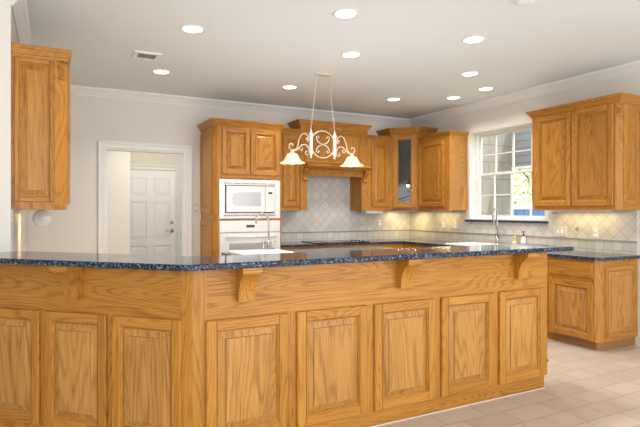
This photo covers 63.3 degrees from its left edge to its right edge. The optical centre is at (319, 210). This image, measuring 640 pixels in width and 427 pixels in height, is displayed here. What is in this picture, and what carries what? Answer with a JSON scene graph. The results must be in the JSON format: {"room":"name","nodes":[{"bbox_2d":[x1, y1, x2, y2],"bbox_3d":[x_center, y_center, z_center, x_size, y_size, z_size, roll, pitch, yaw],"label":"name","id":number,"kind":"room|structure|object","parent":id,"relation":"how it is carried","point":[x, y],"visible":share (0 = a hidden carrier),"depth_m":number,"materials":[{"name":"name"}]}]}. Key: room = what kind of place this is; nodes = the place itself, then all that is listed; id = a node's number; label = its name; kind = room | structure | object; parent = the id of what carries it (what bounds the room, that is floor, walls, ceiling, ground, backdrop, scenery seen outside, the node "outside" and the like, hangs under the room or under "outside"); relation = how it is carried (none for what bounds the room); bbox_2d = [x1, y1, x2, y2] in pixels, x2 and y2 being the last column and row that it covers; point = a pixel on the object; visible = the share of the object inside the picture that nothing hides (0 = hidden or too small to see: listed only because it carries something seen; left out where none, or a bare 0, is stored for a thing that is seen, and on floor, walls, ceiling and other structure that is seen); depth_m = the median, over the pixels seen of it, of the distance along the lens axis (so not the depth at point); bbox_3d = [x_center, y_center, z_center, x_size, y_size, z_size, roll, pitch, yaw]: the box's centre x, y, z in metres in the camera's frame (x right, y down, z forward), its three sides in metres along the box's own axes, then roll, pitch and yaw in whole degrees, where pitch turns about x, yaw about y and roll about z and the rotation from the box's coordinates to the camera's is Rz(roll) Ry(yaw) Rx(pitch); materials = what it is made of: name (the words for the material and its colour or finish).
{"room":"kitchen","nodes":[
{"label":"kitchen","id":0,"kind":"room"},
{"bbox_2d":[0,0,26,251],"bbox_3d":[-4.334,-0.070,4.019,3.515,2.860,2.990,0,0,-27],"label":"wall","id":1,"kind":"structure","parent":0,"point":[8,35],"depth_m":3.49,"materials":[{"name":"beige paint"}]},
{"bbox_2d":[11,210,27,251],"bbox_3d":[-2.749,0.175,4.792,0.010,0.370,2.800,0,0,-27],"label":"backsplash","id":2,"kind":"structure","parent":1,"relation":"attached to","point":[19,218],"depth_m":4.32,"materials":[{"name":"tile"}]},
{"bbox_2d":[11,42,71,209],"bbox_3d":[-2.162,-0.576,4.055,0.374,1.133,1.007,0,0,-27],"label":"upper cabinet","id":3,"kind":"object","parent":1,"relation":"attached to","point":[40,75],"visible":1,"depth_m":3.62,"materials":[{"name":"brown wood"}]},
{"bbox_2d":[32,210,51,226],"bbox_3d":[-2.242,0.058,4.195,0.134,0.135,0.340,0,0,-27],"label":"paper towel holder","id":4,"kind":"object","parent":3,"relation":"attached to","point":[41,218],"visible":0.99,"depth_m":4.05,"materials":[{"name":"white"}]},
{"bbox_2d":[11,0,639,125],"bbox_3d":[0.989,-1.448,3.568,5.515,0.105,8.420,0,0,-27],"label":"trim","id":5,"kind":"structure","parent":1,"relation":"attached to","point":[19,7],"depth_m":6.66,"materials":[{"name":"white paint"}]},
{"bbox_2d":[107,151,129,253],"bbox_3d":[-3.371,-0.070,7.827,0.835,2.860,1.000,0,0,-27],"label":"wall","id":6,"kind":"structure","parent":0,"point":[118,163],"depth_m":7.50,"materials":[{"name":"beige paint"}]},
{"bbox_2d":[130,152,180,171],"bbox_3d":[-2.669,-0.070,8.823,3.000,2.860,0.120,0,0,-27],"label":"wall","id":7,"kind":"structure","parent":0,"point":[135,157],"depth_m":8.71,"materials":[{"name":"beige paint"}]},
{"bbox_2d":[130,170,175,255],"bbox_3d":[-2.820,0.345,8.631,0.835,2.030,0.083,0,0,-27],"label":"door","id":8,"kind":"structure","parent":7,"relation":"in","point":[152,193],"depth_m":8.66,"materials":[{"name":"white paint"}]},
{"bbox_2d":[130,164,180,255],"bbox_3d":[-2.831,0.295,8.652,1.015,2.130,0.034,0,0,-27],"label":"door frame","id":9,"kind":"structure","parent":7,"relation":"attached to","point":[177,169],"depth_m":8.86,"materials":[{"name":"white paint"}]},
{"bbox_2d":[27,95,410,255],"bbox_3d":[-0.963,-0.070,7.377,5.865,2.860,0.140,0,0,-27],"label":"wall","id":10,"kind":"structure","parent":0,"point":[74,229],"depth_m":6.41,"materials":[{"name":"beige paint"}]},
{"bbox_2d":[98,140,192,255],"bbox_3d":[-2.240,0.246,6.694,1.154,2.227,0.174,0,0,-27],"label":"door frame","id":11,"kind":"structure","parent":10,"relation":"attached to","point":[102,144],"depth_m":6.71,"materials":[{"name":"white paint"}]},
{"bbox_2d":[193,204,197,211],"bbox_3d":[-1.660,-0.040,6.930,0.072,0.116,0.011,0,0,-27],"label":"light switch","id":12,"kind":"object","parent":10,"relation":"attached to","point":[195,206],"visible":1,"depth_m":6.93,"materials":[{"name":"white plastic"}]},
{"bbox_2d":[281,128,300,209],"bbox_3d":[-0.535,-0.575,7.317,0.415,1.129,0.361,0,0,-27],"label":"upper cabinet","id":13,"kind":"object","parent":10,"relation":"attached to","point":[290,173],"visible":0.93,"depth_m":7.19,"materials":[{"name":"brown wood"}]},
{"bbox_2d":[287,119,371,209],"bbox_3d":[0.172,-0.644,7.615,1.211,1.268,0.485,0,0,-27],"label":"range hood","id":14,"kind":"object","parent":10,"relation":"attached to","point":[355,135],"visible":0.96,"depth_m":7.53,"materials":[{"name":"brown wood"}]},
{"bbox_2d":[304,163,371,170],"bbox_3d":[0.265,-0.628,7.469,1.042,0.067,0.140,0,0,-27],"label":"mantel shelf","id":15,"kind":"object","parent":14,"relation":"attached to","point":[307,166],"depth_m":7.41,"materials":[{"name":"brown wood"}]},
{"bbox_2d":[281,176,409,241],"bbox_3d":[0.354,-0.067,7.973,2.580,1.026,0.017,0,0,-27],"label":"backsplash","id":16,"kind":"structure","parent":10,"relation":"attached to","point":[328,215],"depth_m":7.89,"materials":[{"name":"tile"}]},
{"bbox_2d":[368,135,391,209],"bbox_3d":[0.829,-0.575,8.026,0.428,1.129,0.361,0,0,-27],"label":"upper cabinet","id":17,"kind":"object","parent":10,"relation":"attached to","point":[379,147],"visible":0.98,"depth_m":7.88,"materials":[{"name":"brown wood"}]},
{"bbox_2d":[361,210,382,213],"bbox_3d":[0.801,0.015,7.989,0.310,0.050,0.140,0,0,-27],"label":"lamp","id":18,"kind":"object","parent":17,"relation":"attached to","point":[362,211],"visible":1,"depth_m":7.93,"materials":[{"name":"white"}]},
{"bbox_2d":[376,126,437,209],"bbox_3d":[1.349,-0.641,8.117,0.680,1.262,0.680,0,0,-27],"label":"upper cabinet","id":19,"kind":"object","parent":10,"relation":"attached to","point":[404,140],"visible":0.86,"depth_m":7.92,"materials":[{"name":"brown wood"}]},
{"bbox_2d":[27,0,639,118],"bbox_3d":[-0.754,-1.550,3.327,9.230,0.100,11.800,0,0,-27],"label":"ceiling","id":20,"kind":"structure","parent":0,"point":[414,52],"depth_m":4.68,"materials":[{"name":"paint"}]},
{"bbox_2d":[131,50,161,61],"bbox_3d":[-1.674,-1.494,5.013,0.250,0.012,0.250,0,0,-27],"label":"ceiling vent","id":21,"kind":"object","parent":20,"relation":"in","point":[142,55],"visible":1,"depth_m":5.00,"materials":[{"name":"white metal"}]},
{"bbox_2d":[152,69,170,73],"bbox_3d":[-1.708,-1.495,5.587,0.196,0.010,0.196,0,0,-27],"label":"recessed light","id":22,"kind":"object","parent":20,"relation":"in","point":[157,71],"visible":1,"depth_m":5.58,"materials":[{"name":"white paint"}]},
{"bbox_2d":[180,25,204,33],"bbox_3d":[-1.051,-1.495,4.277,0.196,0.010,0.196,0,0,-27],"label":"recessed light","id":23,"kind":"object","parent":20,"relation":"in","point":[194,29],"visible":1,"depth_m":4.27,"materials":[{"name":"white paint"}]},
{"bbox_2d":[281,85,297,88],"bbox_3d":[-0.368,-1.495,6.283,0.196,0.010,0.196,0,0,-27],"label":"recessed light","id":24,"kind":"object","parent":20,"relation":"in","point":[284,86],"visible":1,"depth_m":6.28,"materials":[{"name":"white paint"}]},
{"bbox_2d":[280,72,363,166],"bbox_3d":[0.032,-1.003,5.685,1.007,0.994,0.271,0,0,-27],"label":"pendant","id":25,"kind":"object","parent":20,"relation":"hanging from","point":[292,157],"visible":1,"depth_m":5.66,"materials":[{"name":"white metal"}]},
{"bbox_2d":[333,8,357,18],"bbox_3d":[0.194,-1.495,3.943,0.196,0.010,0.196,0,0,-27],"label":"recessed light","id":26,"kind":"object","parent":20,"relation":"in","point":[345,13],"visible":1,"depth_m":3.94,"materials":[{"name":"white paint"}]},
{"bbox_2d":[341,51,360,57],"bbox_3d":[0.298,-1.495,4.978,0.196,0.010,0.196,0,0,-27],"label":"recessed light","id":27,"kind":"object","parent":20,"relation":"in","point":[350,54],"visible":1,"depth_m":4.97,"materials":[{"name":"white paint"}]},
{"bbox_2d":[386,98,400,100],"bbox_3d":[0.987,-1.495,6.970,0.196,0.010,0.196,0,0,-27],"label":"recessed light","id":28,"kind":"object","parent":20,"relation":"in","point":[387,99],"visible":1,"depth_m":6.98,"materials":[{"name":"white paint"}]},
{"bbox_2d":[446,96,460,99],"bbox_3d":[1.763,-1.495,6.866,0.196,0.010,0.196,0,0,-27],"label":"recessed light","id":29,"kind":"object","parent":20,"relation":"in","point":[449,97],"visible":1,"depth_m":6.85,"materials":[{"name":"white paint"}]},
{"bbox_2d":[461,71,478,76],"bbox_3d":[1.638,-1.495,5.675,0.196,0.010,0.196,0,0,-27],"label":"recessed light","id":30,"kind":"object","parent":20,"relation":"in","point":[469,73],"visible":1,"depth_m":5.66,"materials":[{"name":"white paint"}]},
{"bbox_2d":[462,35,484,43],"bbox_3d":[1.338,-1.495,4.538,0.196,0.010,0.196,0,0,-27],"label":"recessed light","id":31,"kind":"object","parent":20,"relation":"in","point":[470,39],"visible":1,"depth_m":4.54,"materials":[{"name":"white paint"}]},
{"bbox_2d":[478,87,493,90],"bbox_3d":[2.034,-1.495,6.365,0.196,0.010,0.196,0,0,-27],"label":"recessed light","id":32,"kind":"object","parent":20,"relation":"in","point":[481,88],"visible":1,"depth_m":6.35,"materials":[{"name":"white paint"}]},
{"bbox_2d":[513,0,535,5],"bbox_3d":[1.450,-1.485,3.683,0.150,0.030,0.150,0,0,-27],"label":"ceiling fitting","id":33,"kind":"object","parent":20,"relation":"attached to","point":[515,2],"visible":1,"depth_m":3.67,"materials":[{"name":"white paint"}]},
{"bbox_2d":[377,338,639,426],"bbox_3d":[-0.754,1.410,3.327,9.230,0.100,11.800,0,0,-27],"label":"floor","id":34,"kind":"structure","parent":0,"point":[585,387],"depth_m":3.73,"materials":[{"name":"beige tile"}]},
{"bbox_2d":[197,118,285,255],"bbox_3d":[-1.043,0.110,6.872,1.000,2.500,0.682,0,0,-27],"label":"tall cabinet","id":35,"kind":"object","parent":34,"relation":"on","point":[231,148],"visible":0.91,"depth_m":6.59,"materials":[{"name":"brown wood"}]},
{"bbox_2d":[219,179,279,218],"bbox_3d":[-0.964,-0.150,6.764,0.813,0.492,0.408,0,0,-27],"label":"microwave","id":36,"kind":"object","parent":35,"relation":"in","point":[256,197],"visible":0.97,"depth_m":6.57,"materials":[{"name":"white plastic"}]},
{"bbox_2d":[219,220,279,255],"bbox_3d":[-0.983,0.411,6.802,0.811,0.578,0.562,0,0,-27],"label":"wall oven","id":37,"kind":"object","parent":35,"relation":"in","point":[233,235],"visible":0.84,"depth_m":6.58,"materials":[{"name":"white metal"}]},
{"bbox_2d":[0,252,547,426],"bbox_3d":[-0.109,0.830,3.316,3.985,1.060,1.034,0,0,-12],"label":"breakfast bar","id":38,"kind":"object","parent":34,"relation":"on","point":[374,343],"visible":0.99,"depth_m":3.05,"materials":[{"name":"brown wood"}]},
{"bbox_2d":[0,243,573,270],"bbox_3d":[-0.090,0.284,3.313,4.172,0.032,1.192,0,0,-13],"label":"countertop","id":39,"kind":"structure","parent":38,"relation":"on","point":[93,260],"depth_m":3.00,"materials":[{"name":"blue stone"}]},
{"bbox_2d":[281,246,315,249],"bbox_3d":[-0.420,0.919,7.207,0.500,0.882,0.642,0,0,-27],"label":"base cabinet","id":40,"kind":"object","parent":34,"relation":"on","point":[312,247],"visible":0.03,"depth_m":6.92,"materials":[{"name":"brown wood"}]},
{"bbox_2d":[316,244,371,248],"bbox_3d":[0.209,0.919,7.534,0.920,0.882,0.642,0,0,-27],"label":"base cabinet","id":41,"kind":"object","parent":34,"relation":"on","point":[368,245],"visible":0.06,"depth_m":7.26,"materials":[{"name":"brown wood"}]},
{"bbox_2d":[372,243,402,247],"bbox_3d":[0.859,0.919,7.872,0.543,0.882,0.642,0,0,-27],"label":"base cabinet","id":42,"kind":"object","parent":34,"relation":"on","point":[398,245],"visible":0.06,"depth_m":7.61,"materials":[{"name":"brown wood"}]},
{"bbox_2d":[403,243,437,247],"bbox_3d":[1.708,0.919,7.473,0.637,0.882,0.887,0,0,-27],"label":"base cabinet","id":43,"kind":"object","parent":34,"relation":"on","point":[404,244],"visible":0.06,"depth_m":7.49,"materials":[{"name":"brown wood"}]},
{"bbox_2d":[547,257,551,338],"bbox_3d":[2.547,0.919,5.859,0.637,0.882,0.550,0,0,-27],"label":"base cabinet","id":44,"kind":"object","parent":34,"relation":"on","point":[549,334],"visible":0.05,"depth_m":5.49,"materials":[{"name":"brown wood"}]},
{"bbox_2d":[549,257,637,350],"bbox_3d":[2.807,0.919,5.359,0.637,0.882,0.577,0,0,-27],"label":"base cabinet","id":45,"kind":"object","parent":34,"relation":"on","point":[593,305],"visible":1,"depth_m":5.15,"materials":[{"name":"brown wood"}]},
{"bbox_2d":[281,238,639,260],"bbox_3d":[1.213,0.462,6.301,2.574,0.032,3.754,0,0,-27],"label":"countertop","id":46,"kind":"structure","parent":45,"relation":"on","point":[582,255],"depth_m":6.92,"materials":[{"name":"blue stone"}]},
{"bbox_2d":[301,239,369,243],"bbox_3d":[0.223,0.436,7.509,0.860,0.019,0.500,0,0,-27],"label":"cooktop","id":47,"kind":"object","parent":46,"relation":"in","point":[352,240],"visible":1,"depth_m":7.43,"materials":[{"name":"black ceramic"}]},
{"bbox_2d":[445,242,494,245],"bbox_3d":[2.147,0.536,6.582,0.520,0.220,1.060,0,0,-27],"label":"sink","id":48,"kind":"object","parent":46,"relation":"in","point":[460,243],"visible":0.04,"depth_m":6.94,"materials":[{"name":"white ceramic"}]},
{"bbox_2d":[492,208,502,243],"bbox_3d":[2.297,0.193,6.779,0.164,0.467,0.107,0,0,-19],"label":"faucet","id":49,"kind":"object","parent":46,"relation":"on","point":[494,209],"visible":1,"depth_m":6.79,"materials":[{"name":"silver metal"}]},
{"bbox_2d":[512,234,517,243],"bbox_3d":[2.467,0.367,6.579,0.066,0.158,0.060,0,0,-27],"label":"soap bottle","id":50,"kind":"object","parent":46,"relation":"on","point":[514,241],"visible":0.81,"depth_m":6.56,"materials":[{"name":"yellow plastic"}]},
{"bbox_2d":[521,231,525,242],"bbox_3d":[2.531,0.349,6.460,0.056,0.193,0.056,0,0,17],"label":"soap bottle","id":51,"kind":"object","parent":46,"relation":"on","point":[523,239],"visible":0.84,"depth_m":6.44,"materials":[{"name":"white plastic"}]},
{"bbox_3d":[0.037,0.919,5.676,1.948,0.882,0.782,0,0,-27],"label":"kitchen island","id":52,"kind":"object","parent":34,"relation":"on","visible":0},
{"bbox_2d":[221,246,395,255],"bbox_3d":[0.032,0.462,5.685,2.020,0.032,0.860,0,0,-27],"label":"island countertop","id":53,"kind":"structure","parent":52,"relation":"on","point":[377,247],"depth_m":6.02,"materials":[{"name":"blue stone"}]},
{"bbox_2d":[228,249,293,254],"bbox_3d":[-0.634,0.515,5.514,0.560,0.182,0.470,0,0,-27],"label":"prep sink","id":54,"kind":"object","parent":53,"relation":"in","point":[257,251],"visible":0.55,"depth_m":5.59,"materials":[{"name":"white ceramic"}]},
{"bbox_2d":[255,213,275,249],"bbox_3d":[-0.601,0.221,5.756,0.249,0.409,0.060,0,0,-27],"label":"faucet","id":55,"kind":"object","parent":53,"relation":"on","point":[268,240],"visible":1,"depth_m":5.75,"materials":[{"name":"silver metal"}]},
{"bbox_2d":[411,73,639,345],"bbox_3d":[3.778,-0.070,4.397,0.200,2.860,9.520,0,0,-27],"label":"wall","id":56,"kind":"structure","parent":0,"point":[511,115],"depth_m":6.65,"materials":[{"name":"beige paint"}]},
{"bbox_2d":[417,130,468,209],"bbox_3d":[1.791,-0.566,7.612,0.361,1.112,0.719,0,0,-27],"label":"upper cabinet","id":57,"kind":"object","parent":56,"relation":"attached to","point":[442,156],"visible":0.99,"depth_m":7.38,"materials":[{"name":"brown wood"}]},
{"bbox_2d":[465,124,547,223],"bbox_3d":[2.483,-0.473,6.846,0.240,1.244,1.370,0,0,-27],"label":"window","id":58,"kind":"structure","parent":56,"relation":"in","point":[479,218],"depth_m":7.02,"materials":[{"name":"white paint"}]},
{"bbox_2d":[480,172,531,215],"bbox_3d":[2.544,-0.220,6.886,0.018,0.561,1.145,0,0,-27],"label":"grille","id":59,"kind":"object","parent":58,"relation":"attached to","point":[495,173],"depth_m":6.95,"materials":[{"name":"white paint"}]},
{"bbox_2d":[481,129,531,171],"bbox_3d":[2.569,-0.785,6.899,0.018,0.519,1.145,0,0,-27],"label":"grille","id":60,"kind":"object","parent":58,"relation":"attached to","point":[513,131],"depth_m":6.90,"materials":[{"name":"white paint"}]},
{"bbox_2d":[410,210,637,254],"bbox_3d":[2.350,0.218,6.910,0.017,0.456,3.725,0,0,-27],"label":"backsplash","id":61,"kind":"structure","parent":56,"relation":"attached to","point":[618,229],"depth_m":6.17,"materials":[{"name":"tile"}]},
{"bbox_2d":[453,221,456,228],"bbox_3d":[1.980,0.205,7.610,0.009,0.116,0.072,0,0,-27],"label":"outlet","id":62,"kind":"object","parent":61,"relation":"attached to","point":[454,222],"visible":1,"depth_m":7.61,"materials":[{"name":"beige plastic"}]},
{"bbox_2d":[554,226,566,236],"bbox_3d":[2.792,0.238,6.043,0.011,0.116,0.174,0,0,-27],"label":"light switch","id":63,"kind":"object","parent":61,"relation":"attached to","point":[558,230],"visible":1,"depth_m":6.04,"materials":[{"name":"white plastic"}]},
{"bbox_2d":[592,227,598,237],"bbox_3d":[2.996,0.238,5.653,0.009,0.116,0.072,0,0,-27],"label":"outlet","id":64,"kind":"object","parent":61,"relation":"attached to","point":[595,231],"visible":1,"depth_m":5.65,"materials":[{"name":"beige plastic"}]},
{"bbox_2d":[526,92,639,209],"bbox_3d":[2.819,-0.579,5.612,0.382,1.137,1.144,0,0,-27],"label":"upper cabinet","id":65,"kind":"object","parent":56,"relation":"attached to","point":[586,153],"visible":1,"depth_m":5.36,"materials":[{"name":"brown wood"}]},
{"bbox_2d":[552,210,612,211],"bbox_3d":[2.846,-0.002,5.671,0.040,0.016,0.700,0,0,-27],"label":"light","id":66,"kind":"object","parent":65,"relation":"attached to","point":[552,210],"visible":1,"depth_m":5.63,"materials":[{"name":"white"}]},
{"label":"outside","id":67,"kind":"structure","parent":0,"visible":0},
{"bbox_3d":[14.415,1.585,21.577,34.520,0.150,55.000,0,0,-27],"label":"ground","id":68,"kind":"structure","parent":67,"visible":0},
{"bbox_2d":[481,133,511,215],"bbox_3d":[2.589,-0.215,9.797,2.670,3.450,0.200,0,0,-27],"label":"wall","id":69,"kind":"structure","parent":68,"relation":"on","point":[504,141],"depth_m":10.14,"materials":[{"name":"grey painted lap siding"}]},
{"bbox_2d":[515,130,530,169],"bbox_3d":[4.542,-1.435,9.065,0.160,1.210,3.300,0,0,-27],"label":"wall","id":70,"kind":"structure","parent":69,"relation":"attached to","point":[522,138],"depth_m":10.10,"materials":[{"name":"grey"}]},
{"bbox_2d":[513,173,529,203],"bbox_3d":[8.174,-0.668,17.980,3.978,4.365,3.993,0,0,-27],"label":"tree","id":71,"kind":"object","parent":68,"relation":"on","point":[517,173],"visible":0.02,"depth_m":18.35,"materials":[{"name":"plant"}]},
{"bbox_2d":[513,168,530,203],"bbox_3d":[6.073,-0.891,14.771,3.026,4.810,2.985,0,0,-27],"label":"tree","id":72,"kind":"object","parent":68,"relation":"on","point":[527,175],"visible":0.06,"depth_m":14.44,"materials":[{"name":"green plant"}]},
{"bbox_2d":[513,203,544,215],"bbox_3d":[5.120,0.670,11.000,0.090,1.680,5.300,0,0,-27],"label":"fence","id":73,"kind":"object","parent":68,"relation":"on","point":[518,209],"visible":0.04,"depth_m":11.82,"materials":[{"name":"blue"}]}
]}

